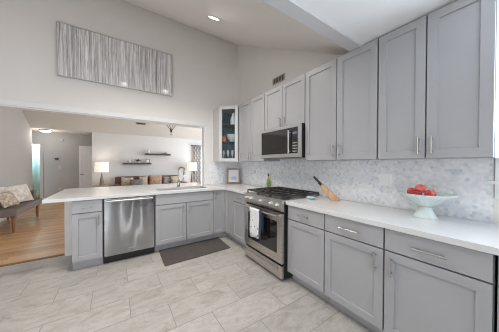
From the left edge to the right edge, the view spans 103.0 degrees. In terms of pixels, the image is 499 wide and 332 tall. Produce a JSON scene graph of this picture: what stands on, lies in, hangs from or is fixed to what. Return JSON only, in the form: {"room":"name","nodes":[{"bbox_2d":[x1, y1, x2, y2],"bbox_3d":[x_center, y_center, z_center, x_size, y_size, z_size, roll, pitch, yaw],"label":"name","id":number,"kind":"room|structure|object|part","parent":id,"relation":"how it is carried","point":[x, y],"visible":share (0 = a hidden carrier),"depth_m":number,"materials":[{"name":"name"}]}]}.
{"room":"kitchen","nodes":[
{"label":"kitchen","id":0,"kind":"room"},
{"bbox_2d":[0,107,31,189],"bbox_3d":[-5.501,-0.826,4.112,0.120,4.200,5.100,0,1,-34],"label":"wall","id":1,"kind":"structure","parent":0,"point":[15,130],"depth_m":5.24,"materials":[{"name":"beige paint"}]},
{"bbox_2d":[0,253,64,266],"bbox_3d":[-3.361,1.294,2.464,1.590,0.006,0.060,0,1,-34],"label":"trim","id":2,"kind":"structure","parent":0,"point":[64,253],"depth_m":2.71,"materials":[{"name":"brown wood"}]},
{"bbox_2d":[32,131,91,197],"bbox_3d":[-7.559,0.022,6.824,3.770,2.440,0.120,0,1,-34],"label":"wall","id":3,"kind":"structure","parent":0,"point":[67,177],"depth_m":7.21,"materials":[{"name":"paint"}]},
{"bbox_2d":[32,142,43,199],"bbox_3d":[-7.508,0.203,6.776,0.660,2.080,0.020,0,1,-34],"label":"door frame","id":4,"kind":"structure","parent":3,"relation":"attached to","point":[40,143],"depth_m":6.93,"materials":[{"name":"paint"}]},
{"bbox_2d":[79,146,91,187],"bbox_3d":[-6.232,0.233,7.598,0.455,1.990,0.064,0,1,-34],"label":"door","id":5,"kind":"structure","parent":3,"relation":"in","point":[85,152],"depth_m":7.59,"materials":[{"name":"paint"}]},
{"bbox_2d":[22,110,201,139],"bbox_3d":[-4.323,-2.026,6.499,8.800,1.680,7.780,0,1,-34],"label":"ceiling","id":6,"kind":"structure","parent":0,"point":[36,119],"depth_m":6.90,"materials":[{"name":"paint"}]},
{"bbox_2d":[39,129,51,132],"bbox_3d":[-6.714,-1.152,6.534,0.300,0.082,0.300,0,1,-34],"label":"flush ceiling light","id":7,"kind":"object","parent":6,"relation":"attached to","point":[41,130],"visible":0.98,"depth_m":6.44,"materials":[{"name":"white glass"}]},
{"bbox_2d":[0,0,237,255],"bbox_3d":[-2.628,-0.746,2.895,5.600,4.080,0.120,0,1,-34],"label":"wall","id":8,"kind":"structure","parent":0,"point":[204,65],"depth_m":3.12,"materials":[{"name":"paint"}]},
{"bbox_2d":[0,98,208,184],"bbox_3d":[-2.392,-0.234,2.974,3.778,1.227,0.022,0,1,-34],"label":"trim","id":9,"kind":"structure","parent":8,"relation":"attached to","point":[2,101],"depth_m":3.14,"materials":[{"name":"white paint"}]},
{"bbox_2d":[56,21,171,96],"bbox_3d":[-2.041,-1.634,3.178,1.524,0.738,0.042,0,1,-34],"label":"wall art","id":10,"kind":"object","parent":8,"relation":"attached to","point":[82,54],"visible":1,"depth_m":3.08,"materials":[{"name":"silver metal"}]},
{"bbox_2d":[209,162,236,183],"bbox_3d":[-0.551,0.142,4.218,0.662,0.460,0.008,0,1,-34],"label":"wall tile","id":11,"kind":"structure","parent":8,"relation":"attached to","point":[217,170],"depth_m":4.16,"materials":[{"name":"tile"}]},
{"bbox_2d":[92,132,201,186],"bbox_3d":[-3.368,-0.063,8.544,5.350,2.600,0.120,0,1,-34],"label":"wall","id":12,"kind":"structure","parent":0,"point":[114,149],"depth_m":7.82,"materials":[{"name":"paint"}]},
{"bbox_2d":[145,153,170,155],"bbox_3d":[-3.725,-0.467,8.078,0.940,0.055,0.249,0,1,-34],"label":"floating shelf","id":13,"kind":"object","parent":12,"relation":"attached to","point":[145,153],"visible":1,"depth_m":7.95,"materials":[{"name":"brown wood"}]},
{"bbox_3d":[-2.006,-0.922,9.290,1.498,0.048,0.138,0,1,-34],"label":"curtain rod","id":14,"kind":"object","parent":12,"relation":"attached to","visible":0},
{"bbox_2d":[194,146,200,183],"bbox_3d":[-2.368,0.155,9.004,0.343,2.100,0.067,0,1,-34],"label":"window curtain","id":15,"kind":"object","parent":14,"relation":"hanging from","point":[197,149],"visible":0.65,"depth_m":9.02,"materials":[{"name":"grey fabric"}]},
{"bbox_2d":[0,197,372,331],"bbox_3d":[-2.847,1.331,4.132,9.400,0.100,15.620,0,1,-34],"label":"floor","id":16,"kind":"structure","parent":0,"point":[227,290],"depth_m":2.03,"materials":[{"name":"tile"}]},
{"bbox_2d":[0,190,41,232],"bbox_3d":[-5.149,0.879,4.284,0.614,0.790,1.600,0,1,-34],"label":"bench","id":17,"kind":"object","parent":16,"relation":"on","point":[13,211],"visible":0.68,"depth_m":4.02,"materials":[{"name":"grey fabric"}]},
{"bbox_2d":[0,191,18,207],"bbox_3d":[-4.839,0.663,3.959,0.204,0.295,0.429,0,1,-22],"label":"pillow","id":18,"kind":"object","parent":17,"relation":"on","point":[7,199],"visible":1,"depth_m":3.91,"materials":[{"name":"beige fabric"}]},
{"bbox_3d":[-4.538,1.125,3.817,0.080,0.310,0.078,0,1,-34],"label":"leg","id":19,"kind":"part","parent":17,"relation":"part of","materials":[{"name":"brown wood"}]},
{"bbox_2d":[0,183,33,201],"bbox_3d":[-5.156,0.618,4.396,0.208,0.394,0.740,0,1,-15],"label":"pillow","id":20,"kind":"object","parent":17,"relation":"on","point":[22,192],"visible":0.68,"depth_m":4.42,"materials":[{"name":"white fabric"}]},
{"bbox_3d":[-5.147,0.899,4.285,0.610,0.130,1.600,0,1,-34],"label":"seat","id":21,"kind":"part","parent":17,"relation":"part of","materials":[{"name":"beige fabric"}]},
{"bbox_3d":[-5.546,0.719,4.900,0.368,0.214,0.130,0,1,-34],"label":"arm","id":22,"kind":"part","parent":17,"relation":"part of","materials":[{"name":"beige fabric"}]},
{"bbox_3d":[-5.305,1.112,4.964,0.080,0.310,0.078,0,1,-34],"label":"leg","id":23,"kind":"part","parent":17,"relation":"part of","materials":[{"name":"brown wood"}]},
{"bbox_2d":[72,199,103,269],"bbox_3d":[-2.193,0.861,2.729,0.306,0.873,0.647,0,1,-34],"label":"base cabinet","id":24,"kind":"object","parent":16,"relation":"on","point":[87,215],"visible":0.99,"depth_m":2.50,"materials":[{"name":"grey paint"}]},
{"bbox_3d":[-2.042,0.508,2.502,0.299,0.150,0.032,0,1,-34],"label":"drawer","id":25,"kind":"part","parent":24,"relation":"part of","materials":[{"name":"grey paint"}]},
{"bbox_2d":[92,184,110,186],"bbox_3d":[-5.109,0.956,6.862,0.500,0.585,0.480,0,1,-34],"label":"side table","id":26,"kind":"object","parent":16,"relation":"on","point":[105,185],"visible":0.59,"depth_m":6.76,"materials":[{"name":"brown wood"}]},
{"bbox_2d":[94,162,108,184],"bbox_3d":[-5.107,0.263,6.856,0.410,0.800,0.410,0,1,-34],"label":"table lamp","id":27,"kind":"object","parent":26,"relation":"on","point":[101,167],"visible":0.99,"depth_m":6.73,"materials":[{"name":"white fabric"}]},
{"bbox_3d":[-5.106,0.036,6.853,0.410,0.345,0.410,0,1,-34],"label":"lamp shade","id":28,"kind":"part","parent":27,"relation":"part of","materials":[{"name":"white fabric"}]},
{"bbox_2d":[103,195,154,263],"bbox_3d":[-1.795,0.860,2.973,0.614,0.869,0.648,0,1,-34],"label":"dishwasher","id":29,"kind":"object","parent":16,"relation":"on","point":[128,222],"visible":0.98,"depth_m":2.73,"materials":[{"name":"silver metal"}]},
{"bbox_3d":[-1.627,0.461,2.720,0.544,0.023,0.048,0,1,-34],"label":"handle","id":30,"kind":"part","parent":29,"relation":"part of","materials":[{"name":"silver metal"}]},
{"bbox_2d":[113,175,186,185],"bbox_3d":[-3.723,0.818,7.560,2.440,0.855,1.020,0,1,-34],"label":"sofa","id":31,"kind":"object","parent":16,"relation":"on","point":[117,179],"visible":0.16,"depth_m":7.40,"materials":[{"name":"leather"}]},
{"bbox_2d":[121,177,133,185],"bbox_3d":[-4.381,0.583,7.104,0.401,0.380,0.136,0,1,-34],"label":"sofa pillow","id":32,"kind":"object","parent":31,"relation":"on","point":[124,181],"visible":0.76,"depth_m":7.04,"materials":[{"name":"beige fabric"}]},
{"bbox_2d":[115,176,149,185],"bbox_3d":[-4.401,0.586,7.524,1.155,0.394,0.320,0,1,-34],"label":"cushion","id":33,"kind":"object","parent":31,"relation":"on","point":[117,179],"depth_m":7.35,"materials":[{"name":"fabric"}]},
{"bbox_2d":[130,179,142,184],"bbox_3d":[-4.037,0.614,7.094,0.434,0.318,0.134,0,1,-34],"label":"sofa pillow","id":34,"kind":"object","parent":31,"relation":"on","point":[133,181],"visible":0.72,"depth_m":7.05,"materials":[{"name":"grey fabric"}]},
{"bbox_2d":[139,176,147,184],"bbox_3d":[-3.955,0.572,7.402,0.315,0.389,0.137,0,1,-34],"label":"sofa pillow","id":35,"kind":"object","parent":31,"relation":"on","point":[145,178],"visible":0.59,"depth_m":7.38,"materials":[{"name":"beige fabric"}]},
{"bbox_2d":[149,175,161,184],"bbox_3d":[-3.593,0.556,7.607,0.480,0.430,0.138,0,1,-34],"label":"sofa pillow","id":36,"kind":"object","parent":31,"relation":"on","point":[154,179],"visible":0.9,"depth_m":7.56,"materials":[{"name":"brown fabric"}]},
{"bbox_2d":[155,175,177,183],"bbox_3d":[-3.474,0.583,8.144,1.055,0.394,0.320,0,1,-34],"label":"cushion","id":37,"kind":"object","parent":31,"relation":"on","point":[155,175],"depth_m":8.06,"materials":[{"name":"fabric"}]},
{"bbox_2d":[163,176,170,183],"bbox_3d":[-3.200,0.584,7.847,0.437,0.368,0.136,0,1,-34],"label":"sofa pillow","id":38,"kind":"object","parent":31,"relation":"on","point":[166,180],"visible":0.68,"depth_m":7.76,"materials":[{"name":"grey fabric"}]},
{"bbox_2d":[171,176,179,182],"bbox_3d":[-2.927,0.575,7.861,0.381,0.388,0.136,0,1,-34],"label":"sofa pillow","id":39,"kind":"object","parent":31,"relation":"on","point":[174,179],"visible":0.58,"depth_m":7.79,"materials":[{"name":"beige fabric"}]},
{"bbox_2d":[154,191,212,251],"bbox_3d":[-1.165,0.857,3.417,0.914,0.873,0.647,0,1,-34],"label":"base cabinet","id":40,"kind":"object","parent":16,"relation":"on","point":[180,218],"visible":0.91,"depth_m":3.15,"materials":[{"name":"grey paint"}]},
{"bbox_3d":[-1.206,0.884,3.066,0.449,0.591,0.032,0,1,-34],"label":"door","id":41,"kind":"part","parent":40,"relation":"part of","materials":[{"name":"grey paint"}]},
{"bbox_3d":[-0.825,0.883,3.321,0.449,0.591,0.032,0,1,-34],"label":"door","id":42,"kind":"part","parent":40,"relation":"part of","materials":[{"name":"grey paint"}]},
{"bbox_2d":[159,237,229,265],"bbox_3d":[-0.830,1.290,3.069,1.000,0.014,0.550,0,1,-34],"label":"floor mat","id":43,"kind":"object","parent":16,"relation":"on","point":[177,254],"visible":1,"depth_m":3.01,"materials":[{"name":"grey fabric"}]},
{"bbox_2d":[211,190,236,241],"bbox_3d":[-0.371,0.855,3.801,0.826,0.873,0.892,0,1,-34],"label":"base cabinet","id":44,"kind":"object","parent":16,"relation":"on","point":[222,199],"visible":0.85,"depth_m":3.50,"materials":[{"name":"grey paint"}]},
{"bbox_3d":[-0.539,0.801,3.504,0.214,0.752,0.020,0,1,-34],"label":"door","id":45,"kind":"part","parent":44,"relation":"part of","materials":[{"name":"grey paint"}]},
{"bbox_3d":[-0.356,0.802,3.444,0.020,0.752,0.280,0,1,-34],"label":"door","id":46,"kind":"part","parent":44,"relation":"part of","materials":[{"name":"grey paint"}]},
{"bbox_2d":[233,192,245,245],"bbox_3d":[0.086,0.862,3.279,0.647,0.873,0.478,0,1,-34],"label":"base cabinet","id":47,"kind":"object","parent":16,"relation":"on","point":[238,199],"visible":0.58,"depth_m":3.15,"materials":[{"name":"grey paint"}]},
{"bbox_2d":[42,182,265,203],"bbox_3d":[-1.276,0.400,3.268,2.926,0.040,1.987,0,1,-34],"label":"countertop","id":48,"kind":"structure","parent":47,"relation":"on","point":[92,193],"depth_m":3.09,"materials":[{"name":"white stone"}]},
{"bbox_2d":[177,166,185,186],"bbox_3d":[-1.241,0.192,3.617,0.133,0.369,0.151,0,1,-34],"label":"faucet","id":49,"kind":"object","parent":48,"relation":"on","point":[178,180],"visible":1,"depth_m":3.62,"materials":[{"name":"silver metal"}]},
{"bbox_2d":[227,168,239,183],"bbox_3d":[-0.339,0.211,4.214,0.284,0.325,0.090,0,1,-4],"label":"picture frame","id":50,"kind":"object","parent":48,"relation":"on","point":[233,174],"visible":1,"depth_m":4.19,"materials":[{"name":"brown wood"}]},
{"bbox_2d":[231,172,235,179],"bbox_3d":[-0.338,0.211,4.194,0.120,0.164,0.018,0,1,-4],"label":"print","id":51,"kind":"object","parent":50,"relation":"attached to","point":[233,174],"depth_m":4.19},
{"bbox_2d":[267,173,270,186],"bbox_3d":[0.326,0.249,3.385,0.067,0.268,0.067,0,1,-34],"label":"oil bottle","id":52,"kind":"object","parent":48,"relation":"on","point":[268,179],"visible":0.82,"depth_m":3.36,"materials":[{"name":"green glass"}]},
{"bbox_3d":[-0.137,0.507,3.126,0.032,0.150,0.471,0,1,-34],"label":"drawer","id":53,"kind":"part","parent":47,"relation":"part of","materials":[{"name":"grey paint"}]},
{"bbox_2d":[242,187,319,278],"bbox_3d":[0.401,0.809,2.719,0.746,0.941,0.790,0,1,-34],"label":"gas range","id":54,"kind":"object","parent":16,"relation":"on","point":[271,252],"visible":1,"depth_m":2.42,"materials":[{"name":"silver metal"}]},
{"bbox_2d":[250,207,262,240],"bbox_3d":[0.082,0.737,2.539,0.046,0.380,0.255,0,1,-34],"label":"towel","id":55,"kind":"object","parent":54,"relation":"hanging from","point":[256,217],"visible":1,"depth_m":2.51,"materials":[{"name":"white fabric"}]},
{"bbox_3d":[0.119,0.564,2.528,0.066,0.025,0.728,0,1,-34],"label":"handle","id":56,"kind":"part","parent":54,"relation":"part of","materials":[{"name":"silver metal"}]},
{"bbox_3d":[0.127,1.155,2.540,0.048,0.023,0.728,0,1,-34],"label":"handle","id":57,"kind":"part","parent":54,"relation":"part of","materials":[{"name":"silver metal"}]},
{"bbox_3d":[0.157,0.447,2.551,0.039,0.133,0.788,0,1,-34],"label":"control panel","id":58,"kind":"part","parent":54,"relation":"part of","materials":[{"name":"silver metal"}]},
{"bbox_3d":[0.159,1.204,2.561,0.029,0.142,0.780,0,1,-34],"label":"warming drawer","id":59,"kind":"part","parent":54,"relation":"part of","materials":[{"name":"silver metal"}]},
{"bbox_3d":[0.159,0.822,2.557,0.032,0.569,0.780,0,1,-34],"label":"oven door","id":60,"kind":"part","parent":54,"relation":"part of","materials":[{"name":"silver metal"}]},
{"bbox_2d":[248,191,319,201],"bbox_3d":[0.438,0.391,2.739,0.660,0.016,0.790,0,1,-34],"label":"cooktop","id":61,"kind":"object","parent":54,"relation":"in","point":[262,196],"depth_m":2.51,"materials":[{"name":"black metal"}]},
{"bbox_2d":[288,205,329,302],"bbox_3d":[0.800,0.874,2.211,0.647,0.873,0.478,0,1,-34],"label":"base cabinet","id":62,"kind":"object","parent":16,"relation":"on","point":[306,228],"visible":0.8,"depth_m":2.03,"materials":[{"name":"grey paint"}]},
{"bbox_3d":[0.578,0.519,2.058,0.032,0.150,0.471,0,1,-34],"label":"drawer","id":63,"kind":"part","parent":62,"relation":"part of","materials":[{"name":"grey paint"}]},
{"bbox_3d":[0.577,0.899,2.062,0.032,0.591,0.471,0,1,-34],"label":"door","id":64,"kind":"part","parent":62,"relation":"part of","materials":[{"name":"grey paint"}]},
{"bbox_2d":[324,214,385,331],"bbox_3d":[1.072,0.879,1.806,0.647,0.873,0.491,0,1,-34],"label":"base cabinet","id":65,"kind":"object","parent":16,"relation":"on","point":[354,251],"visible":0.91,"depth_m":1.61,"materials":[{"name":"grey paint"}]},
{"bbox_3d":[0.820,0.529,1.633,0.039,0.013,0.170,0,1,-34],"label":"handle","id":66,"kind":"part","parent":65,"relation":"part of","materials":[{"name":"silver metal"}]},
{"bbox_3d":[0.849,0.524,1.652,0.032,0.150,0.484,0,1,-34],"label":"drawer","id":67,"kind":"part","parent":65,"relation":"part of","materials":[{"name":"grey paint"}]},
{"bbox_3d":[0.929,0.706,1.471,0.039,0.135,0.013,0,1,-34],"label":"handle","id":68,"kind":"part","parent":65,"relation":"part of","materials":[{"name":"silver metal"}]},
{"bbox_2d":[384,229,497,331],"bbox_3d":[1.351,0.884,1.389,0.647,0.873,0.502,0,1,-34],"label":"base cabinet","id":69,"kind":"object","parent":16,"relation":"on","point":[430,285],"visible":0.89,"depth_m":1.20,"materials":[{"name":"grey paint"}]},
{"bbox_3d":[0.986,0.707,1.386,0.039,0.135,0.013,0,1,-34],"label":"handle","id":70,"kind":"part","parent":69,"relation":"part of","materials":[{"name":"silver metal"}]},
{"bbox_3d":[1.099,0.534,1.216,0.039,0.013,0.165,0,1,-34],"label":"handle","id":71,"kind":"part","parent":69,"relation":"part of","materials":[{"name":"silver metal"}]},
{"bbox_3d":[1.128,0.529,1.236,0.032,0.150,0.495,0,1,-34],"label":"drawer","id":72,"kind":"part","parent":69,"relation":"part of","materials":[{"name":"grey paint"}]},
{"bbox_2d":[497,256,498,331],"bbox_3d":[1.668,0.889,0.915,0.647,0.873,0.617,0,1,-34],"label":"base cabinet","id":73,"kind":"object","parent":16,"relation":"on","point":[498,256],"visible":0.94,"depth_m":1.01,"materials":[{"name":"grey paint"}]},
{"bbox_2d":[286,196,498,255],"bbox_3d":[1.260,0.424,1.538,0.636,0.040,2.118,0,1,-34],"label":"countertop","id":74,"kind":"structure","parent":73,"relation":"on","point":[470,234],"depth_m":1.42,"materials":[{"name":"white stone"}]},
{"bbox_2d":[320,184,339,200],"bbox_3d":[0.940,0.308,2.314,0.216,0.175,0.079,0,1,22],"label":"knife block","id":75,"kind":"object","parent":74,"relation":"on","point":[323,187],"visible":0.98,"depth_m":2.29,"materials":[{"name":"brown wood"}]},
{"bbox_2d":[397,190,457,219],"bbox_3d":[1.387,0.308,1.566,0.360,0.191,0.360,0,1,-34],"label":"fruit bowl","id":76,"kind":"object","parent":74,"relation":"on","point":[425,204],"visible":0.94,"depth_m":1.51,"materials":[{"name":"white ceramic"}]},
{"bbox_2d":[407,187,414,193],"bbox_3d":[1.340,0.210,1.635,0.070,0.072,0.069,0,1,-34],"label":"apple","id":77,"kind":"object","parent":76,"relation":"in","point":[409,190],"visible":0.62,"depth_m":1.62,"materials":[{"name":"red food"}]},
{"bbox_2d":[412,189,421,194],"bbox_3d":[1.314,0.213,1.556,0.066,0.068,0.065,0,1,-34],"label":"apple","id":78,"kind":"object","parent":76,"relation":"in","point":[416,192],"visible":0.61,"depth_m":1.54,"materials":[{"name":"red food"}]},
{"bbox_2d":[414,184,425,192],"bbox_3d":[1.370,0.178,1.591,0.074,0.076,0.072,0,1,-34],"label":"apple","id":79,"kind":"object","parent":76,"relation":"in","point":[421,187],"visible":0.74,"depth_m":1.57,"materials":[{"name":"red food"}]},
{"bbox_3d":[1.387,0.266,1.565,0.360,0.106,0.360,0,1,-34],"label":"dish","id":80,"kind":"part","parent":76,"relation":"part of","materials":[{"name":"white ceramic"}]},
{"bbox_2d":[424,189,436,195],"bbox_3d":[1.385,0.215,1.518,0.072,0.072,0.072,0,1,-34],"label":"apple","id":81,"kind":"object","parent":76,"relation":"in","point":[428,192],"visible":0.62,"depth_m":1.50,"materials":[{"name":"red food"}]},
{"bbox_3d":[1.444,0.914,0.766,0.032,0.591,0.610,0,1,-34],"label":"door","id":82,"kind":"part","parent":73,"relation":"part of","materials":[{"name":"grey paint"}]},
{"bbox_3d":[-2.474,0.979,8.554,0.500,0.520,0.480,0,1,-34],"label":"side table","id":83,"kind":"object","parent":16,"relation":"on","visible":0},
{"bbox_2d":[187,163,196,182],"bbox_3d":[-2.472,0.286,8.547,0.410,0.864,0.410,0,1,-34],"label":"table lamp","id":84,"kind":"object","parent":83,"relation":"on","point":[190,166],"visible":0.91,"depth_m":8.40,"materials":[{"name":"white fabric"}]},
{"bbox_3d":[-2.471,0.027,8.544,0.410,0.345,0.410,0,1,-34],"label":"lamp shade","id":85,"kind":"part","parent":84,"relation":"part of","materials":[{"name":"white fabric"}]},
{"bbox_2d":[122,0,349,54],"bbox_3d":[-1.835,-1.971,1.702,5.600,1.592,2.720,0,1,-34],"label":"ceiling","id":86,"kind":"structure","parent":0,"point":[253,23],"depth_m":2.32,"materials":[{"name":"paint"}]},
{"bbox_2d":[207,15,220,20],"bbox_3d":[-0.440,-1.831,2.458,0.180,0.090,0.159,0,1,-34],"label":"recessed light","id":87,"kind":"object","parent":86,"relation":"in","point":[209,16],"visible":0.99,"depth_m":2.45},
{"bbox_2d":[237,45,498,223],"bbox_3d":[1.589,-0.723,1.735,0.120,4.080,6.740,0,1,-34],"label":"wall","id":88,"kind":"structure","parent":0,"point":[257,66],"depth_m":3.47,"materials":[{"name":"paint"}]},
{"bbox_2d":[213,105,239,161],"bbox_3d":[-0.350,-0.614,3.980,0.589,1.056,0.596,0,1,-34],"label":"upper cabinet","id":89,"kind":"object","parent":88,"relation":"attached to","point":[222,115],"visible":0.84,"depth_m":3.95,"materials":[{"name":"grey paint"}]},
{"bbox_3d":[-0.400,-0.612,3.765,0.377,1.050,0.020,0,1,14],"label":"door","id":90,"kind":"part","parent":89,"relation":"part of","materials":[{"name":"grey paint"}]},
{"bbox_2d":[222,124,238,129],"bbox_3d":[-0.341,-0.790,3.989,0.540,0.008,0.565,0,1,-34],"label":"shelf","id":91,"kind":"object","parent":89,"relation":"attached to","point":[224,127],"depth_m":4.10,"materials":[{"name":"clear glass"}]},
{"bbox_2d":[222,142,238,144],"bbox_3d":[-0.342,-0.460,3.992,0.540,0.008,0.565,0,1,-34],"label":"shelf","id":92,"kind":"object","parent":89,"relation":"attached to","point":[223,143],"depth_m":4.10,"materials":[{"name":"clear glass"}]},
{"bbox_3d":[-0.340,-0.614,3.998,0.553,1.024,0.578,0,1,-34],"label":"panel","id":93,"kind":"part","parent":89,"relation":"part of","materials":[{"name":"glass"}]},
{"bbox_2d":[226,134,238,141],"bbox_3d":[-0.332,-0.539,3.905,0.250,0.150,0.250,0,1,-34],"label":"glass bowl","id":94,"kind":"object","parent":89,"relation":"on","point":[231,137],"visible":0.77,"depth_m":3.82,"materials":[{"name":"white glass"}]},
{"bbox_2d":[230,113,234,124],"bbox_3d":[-0.317,-0.908,3.862,0.120,0.230,0.118,0,1,-34],"label":"carafe","id":95,"kind":"object","parent":89,"relation":"on","point":[232,120],"visible":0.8,"depth_m":3.82,"materials":[{"name":"glass"}]},
{"bbox_2d":[239,93,279,161],"bbox_3d":[0.129,-0.608,3.469,0.360,1.056,0.783,0,1,-34],"label":"upper cabinet","id":96,"kind":"object","parent":88,"relation":"attached to","point":[251,112],"visible":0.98,"depth_m":3.35,"materials":[{"name":"grey paint"}]},
{"bbox_3d":[-0.084,-0.609,3.562,0.032,1.050,0.386,0,1,-34],"label":"door","id":97,"kind":"part","parent":96,"relation":"part of","materials":[{"name":"grey paint"}]},
{"bbox_3d":[0.135,-0.605,3.235,0.032,1.050,0.381,0,1,-34],"label":"door","id":98,"kind":"part","parent":96,"relation":"part of","materials":[{"name":"grey paint"}]},
{"bbox_2d":[272,73,284,85],"bbox_3d":[0.478,-1.427,3.272,0.011,0.108,0.292,0,1,-34],"label":"air vent","id":99,"kind":"object","parent":88,"relation":"in","point":[281,77],"visible":1,"depth_m":3.27,"materials":[{"name":"beige metal"}]},
{"bbox_2d":[265,74,305,130],"bbox_3d":[0.572,-0.827,2.813,0.368,0.602,0.788,0,1,-34],"label":"upper cabinet","id":100,"kind":"object","parent":88,"relation":"attached to","point":[285,103],"visible":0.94,"depth_m":2.68,"materials":[{"name":"grey paint"}]},
{"bbox_3d":[0.354,-0.829,2.906,0.032,0.596,0.384,0,1,-34],"label":"door","id":101,"kind":"part","parent":100,"relation":"part of","materials":[{"name":"grey paint"}]},
{"bbox_2d":[261,123,304,158],"bbox_3d":[0.537,-0.314,2.797,0.431,0.419,0.784,0,1,-34],"label":"microwave","id":102,"kind":"object","parent":100,"relation":"attached to","point":[286,142],"visible":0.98,"depth_m":2.62,"materials":[{"name":"silver metal"}]},
{"bbox_3d":[0.365,-0.325,2.766,0.025,0.323,0.618,0,1,-34],"label":"door","id":103,"kind":"part","parent":102,"relation":"part of","materials":[{"name":"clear glass"}]},
{"bbox_3d":[0.497,-0.306,2.507,0.043,0.288,0.022,0,1,-34],"label":"handle","id":104,"kind":"part","parent":102,"relation":"part of","materials":[{"name":"silver metal"}]},
{"bbox_3d":[0.568,-0.321,2.463,0.024,0.323,0.107,0,1,-34],"label":"control panel","id":105,"kind":"part","parent":102,"relation":"part of","materials":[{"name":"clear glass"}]},
{"bbox_3d":[0.574,-0.825,2.578,0.032,0.596,0.388,0,1,-34],"label":"door","id":106,"kind":"part","parent":100,"relation":"part of","materials":[{"name":"grey paint"}]},
{"bbox_2d":[262,0,361,51],"bbox_3d":[-1.043,-1.256,0.523,5.600,0.284,0.105,0,1,-34],"label":"ceiling beam","id":107,"kind":"structure","parent":88,"relation":"attached to","point":[290,8],"depth_m":1.55,"materials":[{"name":"grey paint"}]},
{"bbox_2d":[305,39,387,160],"bbox_3d":[1.014,-0.592,2.148,0.360,1.056,0.802,0,1,-34],"label":"upper cabinet","id":108,"kind":"object","parent":88,"relation":"attached to","point":[342,93],"visible":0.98,"depth_m":1.99,"materials":[{"name":"grey paint"}]},
{"bbox_3d":[0.801,-0.594,2.240,0.032,1.050,0.405,0,1,-34],"label":"door","id":109,"kind":"part","parent":108,"relation":"part of","materials":[{"name":"grey paint"}]},
{"bbox_3d":[1.024,-0.590,1.906,0.032,1.050,0.381,0,1,-34],"label":"door","id":110,"kind":"part","parent":108,"relation":"part of","materials":[{"name":"grey paint"}]},
{"bbox_2d":[237,158,493,222],"bbox_3d":[0.732,0.140,2.905,0.008,0.497,3.601,0,1,-34],"label":"wall tile","id":111,"kind":"structure","parent":88,"relation":"attached to","point":[352,180],"depth_m":1.93,"materials":[{"name":"tile"}]},
{"bbox_2d":[379,173,392,185],"bbox_3d":[1.349,0.136,1.968,0.008,0.118,0.118,0,1,-34],"label":"wall outlet","id":112,"kind":"object","parent":111,"relation":"attached to","point":[384,179],"visible":1,"depth_m":1.97,"materials":[{"name":"white plastic"}]},
{"bbox_2d":[378,0,498,159],"bbox_3d":[1.419,-0.585,1.541,0.360,1.056,0.645,0,1,-34],"label":"upper cabinet","id":113,"kind":"object","parent":88,"relation":"attached to","point":[439,71],"visible":1,"depth_m":1.39,"materials":[{"name":"grey paint"}]},
{"bbox_3d":[1.225,-0.586,1.606,0.032,1.050,0.315,0,1,-34],"label":"door","id":114,"kind":"part","parent":113,"relation":"part of","materials":[{"name":"grey paint"}]},
{"bbox_3d":[1.264,-0.155,1.488,0.039,0.130,0.013,0,1,-34],"label":"handle","id":115,"kind":"part","parent":113,"relation":"part of","materials":[{"name":"silver metal"}]},
{"bbox_3d":[1.306,-0.154,1.424,0.039,0.130,0.013,0,1,-34],"label":"handle","id":116,"kind":"part","parent":113,"relation":"part of","materials":[{"name":"silver metal"}]},
{"bbox_3d":[1.405,-0.583,1.337,0.032,1.050,0.314,0,1,-34],"label":"door","id":117,"kind":"part","parent":113,"relation":"part of","materials":[{"name":"grey paint"}]},
{"bbox_2d":[487,158,498,198],"bbox_3d":[2.121,-0.418,0.870,0.160,1.310,1.365,0,1,-34],"label":"window frame","id":118,"kind":"structure","parent":88,"relation":"in","point":[496,182],"depth_m":1.39,"materials":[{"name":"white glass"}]},
{"bbox_3d":[2.119,0.121,0.875,0.160,0.023,1.365,0,1,-34],"label":"sill","id":119,"kind":"part","parent":118,"relation":"part of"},
{"bbox_2d":[292,0,456,45],"bbox_3d":[0.087,-1.242,-1.058,5.720,0.274,3.779,0,1,-34],"label":"ceiling","id":120,"kind":"structure","parent":0,"point":[364,22],"depth_m":1.47,"materials":[{"name":"white paint"}]},
{"bbox_3d":[-9.448,0.023,6.149,0.120,2.440,2.900,0,1,-34],"label":"wall","id":121,"kind":"structure","parent":0,"visible":0},
{"bbox_3d":[-7.969,-0.840,7.370,3.700,0.060,0.060,0,1,-34],"label":"shower rod","id":122,"kind":"object","parent":121,"relation":"attached to","visible":0},
{"bbox_2d":[32,144,39,196],"bbox_3d":[-8.055,0.171,7.322,1.500,1.970,0.062,0,1,-34],"label":"shower curtain","id":123,"kind":"object","parent":122,"relation":"hanging from","point":[35,147],"visible":0.12,"depth_m":7.40,"materials":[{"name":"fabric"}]}
]}

